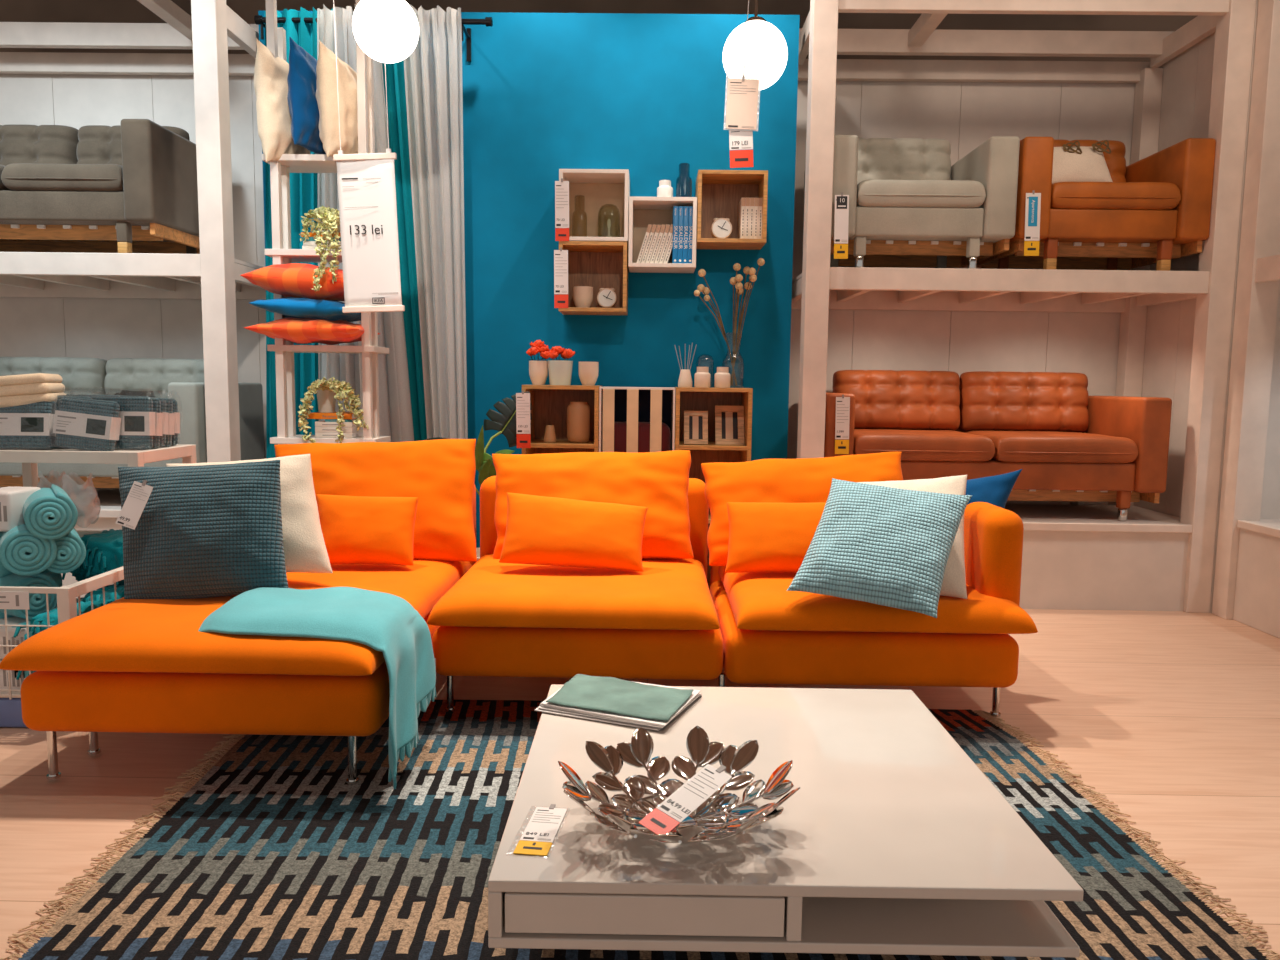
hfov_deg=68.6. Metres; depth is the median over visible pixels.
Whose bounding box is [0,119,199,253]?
tufted sofa
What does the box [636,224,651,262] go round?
book
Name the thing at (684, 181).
glass bottle
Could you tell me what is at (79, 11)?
wall
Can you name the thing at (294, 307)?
cushion
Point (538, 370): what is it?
potted flower
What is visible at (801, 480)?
cushion
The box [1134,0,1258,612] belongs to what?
wall
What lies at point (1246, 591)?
wall
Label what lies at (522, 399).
price tag
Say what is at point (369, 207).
print
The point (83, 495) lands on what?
plastic bag
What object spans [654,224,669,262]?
book
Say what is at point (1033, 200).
price tag
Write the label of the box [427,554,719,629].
seat cushion
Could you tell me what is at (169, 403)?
pack
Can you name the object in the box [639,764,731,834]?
price tag
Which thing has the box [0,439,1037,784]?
sectional sofa
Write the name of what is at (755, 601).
seat cushion
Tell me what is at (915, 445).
seat cushion
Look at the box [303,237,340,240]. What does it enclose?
book
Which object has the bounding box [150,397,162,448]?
pack
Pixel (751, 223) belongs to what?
book
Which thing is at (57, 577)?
folded throw
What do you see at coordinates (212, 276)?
display rack
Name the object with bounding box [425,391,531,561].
monstera plant
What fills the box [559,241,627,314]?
wall box
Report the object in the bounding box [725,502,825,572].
lumbar cushion
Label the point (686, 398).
storage unit
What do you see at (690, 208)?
book
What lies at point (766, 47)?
pendant lamp
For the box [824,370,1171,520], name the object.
tufted sofa
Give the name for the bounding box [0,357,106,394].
cushion
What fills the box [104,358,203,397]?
cushion
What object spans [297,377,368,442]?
trailing plant
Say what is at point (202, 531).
throw cushion
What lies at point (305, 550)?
throw cushion
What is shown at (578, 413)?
vase
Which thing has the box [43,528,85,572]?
throw
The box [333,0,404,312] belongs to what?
price sign
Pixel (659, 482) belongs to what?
cushion
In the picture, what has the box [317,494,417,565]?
lumbar cushion
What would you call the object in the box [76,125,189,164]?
cushion
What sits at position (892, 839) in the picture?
coffee table
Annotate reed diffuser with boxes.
[674,343,696,386]
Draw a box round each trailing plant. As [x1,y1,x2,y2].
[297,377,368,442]
[299,205,341,291]
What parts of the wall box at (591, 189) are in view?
panel, panel, panel, panel, panel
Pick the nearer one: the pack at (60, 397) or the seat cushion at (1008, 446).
the pack at (60, 397)
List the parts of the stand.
rail, post, rail, post, shelf panel, rail, post, rail, post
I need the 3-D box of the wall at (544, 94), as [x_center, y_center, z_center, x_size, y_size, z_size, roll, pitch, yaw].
[-0.586,-0.902,4.951,2.755,2.965,0.060,1,6,1]
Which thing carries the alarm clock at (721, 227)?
on the wall box at (719, 193)
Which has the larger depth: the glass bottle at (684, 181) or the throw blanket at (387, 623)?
the glass bottle at (684, 181)
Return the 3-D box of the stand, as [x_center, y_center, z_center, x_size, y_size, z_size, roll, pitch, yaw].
[-2.231,0.317,3.295,0.975,0.841,0.842,1,6,1]
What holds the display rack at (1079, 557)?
on the floor
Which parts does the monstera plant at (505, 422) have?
pot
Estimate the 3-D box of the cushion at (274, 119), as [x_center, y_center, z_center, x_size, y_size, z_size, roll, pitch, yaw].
[-1.611,-1.655,4.244,0.181,0.525,0.426,2,6,10]
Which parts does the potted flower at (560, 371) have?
flower, flower, flower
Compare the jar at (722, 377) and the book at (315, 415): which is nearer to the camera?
the book at (315, 415)
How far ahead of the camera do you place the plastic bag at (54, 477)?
3.38 m
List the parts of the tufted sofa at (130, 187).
rail, leg, armrest, leg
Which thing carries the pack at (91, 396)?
on the stand
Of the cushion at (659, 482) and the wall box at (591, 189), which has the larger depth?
the wall box at (591, 189)
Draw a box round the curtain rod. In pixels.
[254,15,492,61]
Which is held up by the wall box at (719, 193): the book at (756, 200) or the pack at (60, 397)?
the book at (756, 200)
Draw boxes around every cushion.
[0,125,78,165]
[0,164,9,189]
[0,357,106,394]
[0,560,471,675]
[1,163,122,191]
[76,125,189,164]
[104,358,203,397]
[116,460,287,598]
[166,454,332,572]
[240,263,344,300]
[244,317,379,344]
[249,297,360,321]
[254,38,309,162]
[274,439,476,560]
[287,36,325,153]
[316,40,357,156]
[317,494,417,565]
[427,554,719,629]
[492,450,693,558]
[499,493,647,571]
[701,452,902,565]
[718,566,1037,633]
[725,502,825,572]
[787,478,971,617]
[833,370,959,430]
[853,429,994,461]
[856,180,985,207]
[857,138,950,184]
[858,475,966,598]
[959,371,1088,431]
[965,431,1137,462]
[965,469,1021,507]
[1020,139,1125,181]
[1050,182,1180,209]
[1052,140,1112,183]
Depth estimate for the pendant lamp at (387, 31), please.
3.66 m
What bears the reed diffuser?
on the storage unit at (686, 398)
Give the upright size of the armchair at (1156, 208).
0.753 m
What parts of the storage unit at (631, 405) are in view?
panel, panel, panel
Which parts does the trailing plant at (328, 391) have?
pot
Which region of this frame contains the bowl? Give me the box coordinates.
[558,726,799,844]
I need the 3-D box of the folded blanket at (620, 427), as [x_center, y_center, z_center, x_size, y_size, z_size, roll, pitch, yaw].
[-0.013,-0.064,4.847,0.335,0.468,0.255,1,6,1]
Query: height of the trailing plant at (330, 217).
0.400 m
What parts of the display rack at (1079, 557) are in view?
post, post, post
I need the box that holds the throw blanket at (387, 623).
[198,587,436,788]
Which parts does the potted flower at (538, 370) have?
flower, flower, flower, flower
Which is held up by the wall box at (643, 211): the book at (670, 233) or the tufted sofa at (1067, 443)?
the book at (670, 233)
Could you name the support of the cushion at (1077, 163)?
on the armchair at (1156, 208)
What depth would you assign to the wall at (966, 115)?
5.40 m
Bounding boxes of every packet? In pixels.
[0,486,40,531]
[0,616,26,658]
[0,659,24,688]
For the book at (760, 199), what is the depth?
4.66 m
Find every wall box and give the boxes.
[559,169,629,247]
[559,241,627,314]
[628,196,696,272]
[696,170,767,249]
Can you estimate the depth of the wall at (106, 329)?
5.42 m
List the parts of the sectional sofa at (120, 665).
leg, leg, leg, leg, backrest, backrest, backrest, leg, armrest, leg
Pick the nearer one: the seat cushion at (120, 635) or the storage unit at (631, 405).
the seat cushion at (120, 635)
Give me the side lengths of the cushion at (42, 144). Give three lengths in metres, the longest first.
0.579 x 0.338 x 0.155 m
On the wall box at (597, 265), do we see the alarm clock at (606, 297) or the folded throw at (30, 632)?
the alarm clock at (606, 297)
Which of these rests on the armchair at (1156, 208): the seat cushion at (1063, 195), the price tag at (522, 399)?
the seat cushion at (1063, 195)
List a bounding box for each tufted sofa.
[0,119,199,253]
[0,357,264,487]
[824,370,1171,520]
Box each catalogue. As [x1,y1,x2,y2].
[535,693,701,730]
[540,681,700,727]
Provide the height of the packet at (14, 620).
0.100 m
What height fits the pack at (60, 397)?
0.227 m
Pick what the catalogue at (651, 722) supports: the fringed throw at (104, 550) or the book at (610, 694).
the book at (610, 694)
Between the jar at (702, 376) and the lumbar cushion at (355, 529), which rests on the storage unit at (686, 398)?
the jar at (702, 376)
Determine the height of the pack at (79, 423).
0.238 m
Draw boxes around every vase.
[544,425,555,442]
[567,402,589,442]
[694,258,764,385]
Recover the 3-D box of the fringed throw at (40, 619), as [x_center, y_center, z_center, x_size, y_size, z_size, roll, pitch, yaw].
[-1.844,0.511,3.065,0.207,0.213,0.297,1,6,1]
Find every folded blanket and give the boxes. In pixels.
[0,373,65,407]
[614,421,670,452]
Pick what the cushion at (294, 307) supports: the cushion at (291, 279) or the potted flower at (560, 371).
the cushion at (291, 279)
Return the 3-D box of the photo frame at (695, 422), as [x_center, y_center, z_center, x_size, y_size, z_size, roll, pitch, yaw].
[0.281,-0.263,4.725,0.120,0.170,0.075,1,6,1]
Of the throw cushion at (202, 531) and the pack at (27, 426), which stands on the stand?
the pack at (27, 426)
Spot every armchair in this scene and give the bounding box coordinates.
[802,135,1019,268]
[977,137,1215,270]
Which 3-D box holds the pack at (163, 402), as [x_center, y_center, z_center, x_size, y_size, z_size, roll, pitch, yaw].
[-1.863,-0.229,3.477,0.222,0.223,0.075,1,6,-2]
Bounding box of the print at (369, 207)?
[342,178,397,293]
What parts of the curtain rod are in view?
rod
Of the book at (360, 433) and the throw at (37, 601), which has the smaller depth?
the throw at (37, 601)
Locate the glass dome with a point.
(608, 220)
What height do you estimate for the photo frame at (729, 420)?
0.200 m
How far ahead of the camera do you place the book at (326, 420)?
4.30 m
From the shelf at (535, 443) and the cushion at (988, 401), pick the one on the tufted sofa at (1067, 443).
the cushion at (988, 401)
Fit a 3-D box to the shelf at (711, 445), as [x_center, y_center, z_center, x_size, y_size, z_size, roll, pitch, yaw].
[0.362,-0.175,4.796,0.335,0.020,0.341,1,6,1]
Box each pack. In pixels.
[0,401,55,448]
[53,397,120,450]
[54,395,91,447]
[66,394,94,398]
[93,395,155,449]
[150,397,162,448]
[158,398,167,446]
[162,398,174,446]
[171,399,179,445]
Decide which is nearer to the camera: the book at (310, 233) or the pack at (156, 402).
the pack at (156, 402)
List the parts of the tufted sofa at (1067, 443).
armrest, rail, leg, armrest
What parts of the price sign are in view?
rail, rail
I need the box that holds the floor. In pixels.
[0,609,1279,959]
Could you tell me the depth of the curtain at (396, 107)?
4.74 m
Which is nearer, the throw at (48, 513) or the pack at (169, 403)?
the throw at (48, 513)
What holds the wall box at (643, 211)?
attached to the wall at (544, 94)
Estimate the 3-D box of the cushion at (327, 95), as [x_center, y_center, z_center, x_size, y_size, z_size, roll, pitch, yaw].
[-1.337,-1.661,4.239,0.187,0.495,0.424,2,6,14]
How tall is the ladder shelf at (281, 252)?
3.400 m
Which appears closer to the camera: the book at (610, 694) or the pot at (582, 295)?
the book at (610, 694)
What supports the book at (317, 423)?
on the book at (317, 429)
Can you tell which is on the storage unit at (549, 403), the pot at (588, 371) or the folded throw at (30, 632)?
the pot at (588, 371)
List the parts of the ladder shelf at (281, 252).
post, post, post, post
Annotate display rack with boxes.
[0,0,265,597]
[791,0,1255,612]
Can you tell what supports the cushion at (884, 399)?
on the tufted sofa at (1067, 443)
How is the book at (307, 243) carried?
on the ladder shelf at (281, 252)
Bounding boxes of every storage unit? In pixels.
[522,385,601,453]
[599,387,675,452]
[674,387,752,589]
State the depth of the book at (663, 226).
4.68 m
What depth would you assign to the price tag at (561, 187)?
4.62 m
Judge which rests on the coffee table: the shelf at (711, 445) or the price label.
the price label
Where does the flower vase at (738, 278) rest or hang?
on the storage unit at (686, 398)
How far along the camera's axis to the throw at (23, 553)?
2.96 m
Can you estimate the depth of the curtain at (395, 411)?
4.73 m
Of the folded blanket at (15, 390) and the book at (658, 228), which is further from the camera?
the book at (658, 228)
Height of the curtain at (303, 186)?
2.856 m
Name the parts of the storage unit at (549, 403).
panel, panel, panel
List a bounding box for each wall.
[0,0,1196,61]
[0,74,265,488]
[258,10,799,547]
[787,81,1134,504]
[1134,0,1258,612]
[1212,0,1279,637]
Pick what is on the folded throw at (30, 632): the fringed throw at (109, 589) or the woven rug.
the fringed throw at (109, 589)
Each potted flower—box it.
[526,340,551,384]
[548,346,574,384]
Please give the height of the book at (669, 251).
0.201 m
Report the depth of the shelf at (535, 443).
4.64 m
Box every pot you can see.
[573,286,592,307]
[579,362,598,385]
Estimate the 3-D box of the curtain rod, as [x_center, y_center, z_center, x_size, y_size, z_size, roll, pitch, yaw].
[-1.306,-2.212,4.693,1.162,0.160,0.201,1,6,1]
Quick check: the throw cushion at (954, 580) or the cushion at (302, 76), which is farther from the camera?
the cushion at (302, 76)
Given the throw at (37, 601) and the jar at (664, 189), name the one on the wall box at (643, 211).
the jar at (664, 189)
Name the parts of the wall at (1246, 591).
panel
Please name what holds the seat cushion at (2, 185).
on the tufted sofa at (130, 187)
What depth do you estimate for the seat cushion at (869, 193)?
4.51 m
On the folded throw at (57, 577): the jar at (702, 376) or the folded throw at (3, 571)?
the folded throw at (3, 571)
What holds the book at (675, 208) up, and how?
on the wall box at (643, 211)
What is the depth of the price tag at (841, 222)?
4.48 m
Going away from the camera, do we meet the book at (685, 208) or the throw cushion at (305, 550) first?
the throw cushion at (305, 550)
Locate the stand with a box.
[0,444,195,731]
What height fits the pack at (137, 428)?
0.229 m
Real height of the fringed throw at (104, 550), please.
0.199 m
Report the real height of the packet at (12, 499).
0.130 m
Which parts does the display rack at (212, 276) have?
post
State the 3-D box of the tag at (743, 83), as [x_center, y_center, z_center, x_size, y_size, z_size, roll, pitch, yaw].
[0.418,-2.045,3.546,0.133,1.687,0.009,2,6,0]
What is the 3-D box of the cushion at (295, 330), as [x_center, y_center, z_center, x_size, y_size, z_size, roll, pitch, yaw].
[-1.478,-0.683,4.301,0.508,0.124,0.406,1,6,1]
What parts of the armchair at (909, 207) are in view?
armrest, leg, leg, rail, leg, leg, armrest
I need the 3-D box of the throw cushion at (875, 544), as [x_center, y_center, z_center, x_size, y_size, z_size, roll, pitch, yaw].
[0.762,0.203,2.976,0.535,0.379,0.297,3,6,20]
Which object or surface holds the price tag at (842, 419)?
attached to the tufted sofa at (1067, 443)
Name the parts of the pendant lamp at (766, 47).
rod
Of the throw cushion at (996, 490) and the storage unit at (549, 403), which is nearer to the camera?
the throw cushion at (996, 490)
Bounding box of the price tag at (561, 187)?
[555,178,568,240]
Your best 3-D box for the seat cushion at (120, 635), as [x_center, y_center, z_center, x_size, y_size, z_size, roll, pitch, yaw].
[-1.170,0.388,3.114,0.978,0.108,1.395,1,6,1]
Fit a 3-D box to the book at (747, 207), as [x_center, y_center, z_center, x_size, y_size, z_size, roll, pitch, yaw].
[0.534,-1.304,4.735,0.021,0.205,0.151,1,6,1]
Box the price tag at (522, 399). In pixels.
[516,390,530,447]
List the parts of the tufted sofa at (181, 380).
rail, armrest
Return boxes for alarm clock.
[597,288,616,307]
[711,218,731,237]
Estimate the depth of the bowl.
1.73 m
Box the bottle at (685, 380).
[678,369,691,386]
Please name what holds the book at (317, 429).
on the book at (360, 433)
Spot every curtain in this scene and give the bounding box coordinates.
[265,7,332,458]
[317,4,413,441]
[382,60,426,440]
[404,4,467,438]
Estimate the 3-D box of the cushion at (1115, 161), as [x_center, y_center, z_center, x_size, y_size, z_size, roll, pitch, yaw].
[2.294,-1.654,5.025,0.616,0.338,0.154,1,-3,1]
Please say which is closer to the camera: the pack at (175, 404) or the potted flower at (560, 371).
the pack at (175, 404)
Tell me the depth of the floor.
2.83 m
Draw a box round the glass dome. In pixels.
[598,204,619,236]
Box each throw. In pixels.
[0,524,56,575]
[0,532,12,577]
[0,569,62,617]
[0,573,58,619]
[10,620,33,677]
[13,600,105,679]
[22,484,77,538]
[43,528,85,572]
[62,529,123,584]
[82,583,123,603]
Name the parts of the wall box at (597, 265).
panel, panel, panel, panel, panel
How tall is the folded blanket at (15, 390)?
0.131 m
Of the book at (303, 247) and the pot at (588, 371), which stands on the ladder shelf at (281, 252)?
the book at (303, 247)
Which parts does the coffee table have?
panel, drawer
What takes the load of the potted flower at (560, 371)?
on the storage unit at (549, 403)
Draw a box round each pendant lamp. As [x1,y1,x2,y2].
[352,0,418,62]
[723,0,787,89]
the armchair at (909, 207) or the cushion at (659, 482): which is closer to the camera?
the cushion at (659, 482)
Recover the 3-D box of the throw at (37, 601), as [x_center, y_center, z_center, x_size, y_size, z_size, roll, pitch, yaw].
[-2.098,0.368,3.121,0.370,0.148,0.145,4,7,30]
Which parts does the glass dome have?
light bulb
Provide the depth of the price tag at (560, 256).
4.65 m
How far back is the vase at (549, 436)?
4.71 m
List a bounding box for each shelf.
[262,0,390,443]
[531,439,593,447]
[679,441,746,449]
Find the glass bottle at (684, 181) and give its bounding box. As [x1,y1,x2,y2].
[676,163,691,196]
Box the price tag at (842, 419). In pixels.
[835,395,849,453]
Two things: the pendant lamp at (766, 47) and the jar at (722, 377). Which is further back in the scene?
the jar at (722, 377)
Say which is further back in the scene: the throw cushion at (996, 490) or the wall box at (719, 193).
the wall box at (719, 193)
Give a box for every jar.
[657,180,672,196]
[694,367,710,387]
[714,367,730,387]
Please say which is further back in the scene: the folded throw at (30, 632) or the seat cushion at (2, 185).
the seat cushion at (2, 185)
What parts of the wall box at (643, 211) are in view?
panel, panel, panel, panel, panel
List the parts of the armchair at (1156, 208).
leg, armrest, leg, rail, leg, leg, armrest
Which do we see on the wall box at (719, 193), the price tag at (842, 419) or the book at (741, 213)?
the book at (741, 213)
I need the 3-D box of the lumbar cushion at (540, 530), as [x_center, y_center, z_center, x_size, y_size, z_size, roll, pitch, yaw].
[-0.232,0.184,3.355,0.511,0.259,0.195,1,6,4]
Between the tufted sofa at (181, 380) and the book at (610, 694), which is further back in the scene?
the tufted sofa at (181, 380)
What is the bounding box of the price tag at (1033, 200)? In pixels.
[1024,190,1040,255]
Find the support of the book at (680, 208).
on the wall box at (643, 211)
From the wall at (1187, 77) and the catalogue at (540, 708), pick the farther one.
the wall at (1187, 77)
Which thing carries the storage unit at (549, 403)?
on the floor
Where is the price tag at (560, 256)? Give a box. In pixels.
[554,247,567,307]
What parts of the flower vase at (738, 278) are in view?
stem, stem, stem, stem, stem, stem, stem, stem, stem, stem, stem, stem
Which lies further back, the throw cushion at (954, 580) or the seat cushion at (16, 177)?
the seat cushion at (16, 177)
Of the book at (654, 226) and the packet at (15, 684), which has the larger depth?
the book at (654, 226)
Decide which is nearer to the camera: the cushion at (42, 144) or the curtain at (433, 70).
the curtain at (433, 70)
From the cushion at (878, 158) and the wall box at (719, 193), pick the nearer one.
the wall box at (719, 193)
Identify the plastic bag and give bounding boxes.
[37,470,65,487]
[62,472,100,527]
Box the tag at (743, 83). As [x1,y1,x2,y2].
[724,0,761,167]
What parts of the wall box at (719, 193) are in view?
panel, panel, panel, panel, panel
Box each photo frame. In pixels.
[684,411,707,444]
[715,405,744,444]
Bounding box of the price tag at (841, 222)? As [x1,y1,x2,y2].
[834,192,848,258]
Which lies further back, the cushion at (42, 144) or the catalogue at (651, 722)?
the cushion at (42, 144)
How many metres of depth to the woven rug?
2.13 m
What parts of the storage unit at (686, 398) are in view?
panel, panel, panel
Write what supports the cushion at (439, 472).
on the sectional sofa at (120, 665)
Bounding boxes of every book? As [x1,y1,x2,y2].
[301,232,340,236]
[302,246,340,248]
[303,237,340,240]
[303,241,340,245]
[307,412,362,418]
[315,421,362,426]
[315,426,362,432]
[315,431,362,437]
[325,419,362,421]
[546,674,693,720]
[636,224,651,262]
[641,224,656,262]
[645,224,660,262]
[650,224,665,262]
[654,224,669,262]
[659,224,672,262]
[664,234,672,262]
[672,206,677,262]
[677,206,682,262]
[682,206,687,262]
[688,206,692,262]
[738,198,745,238]
[745,198,749,238]
[749,198,753,238]
[753,198,758,238]
[758,198,762,238]
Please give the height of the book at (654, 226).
0.201 m
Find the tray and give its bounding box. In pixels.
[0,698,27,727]
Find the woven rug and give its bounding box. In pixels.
[0,700,1279,959]
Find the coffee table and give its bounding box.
[488,685,1083,957]
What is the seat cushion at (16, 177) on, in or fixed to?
on the tufted sofa at (130, 187)

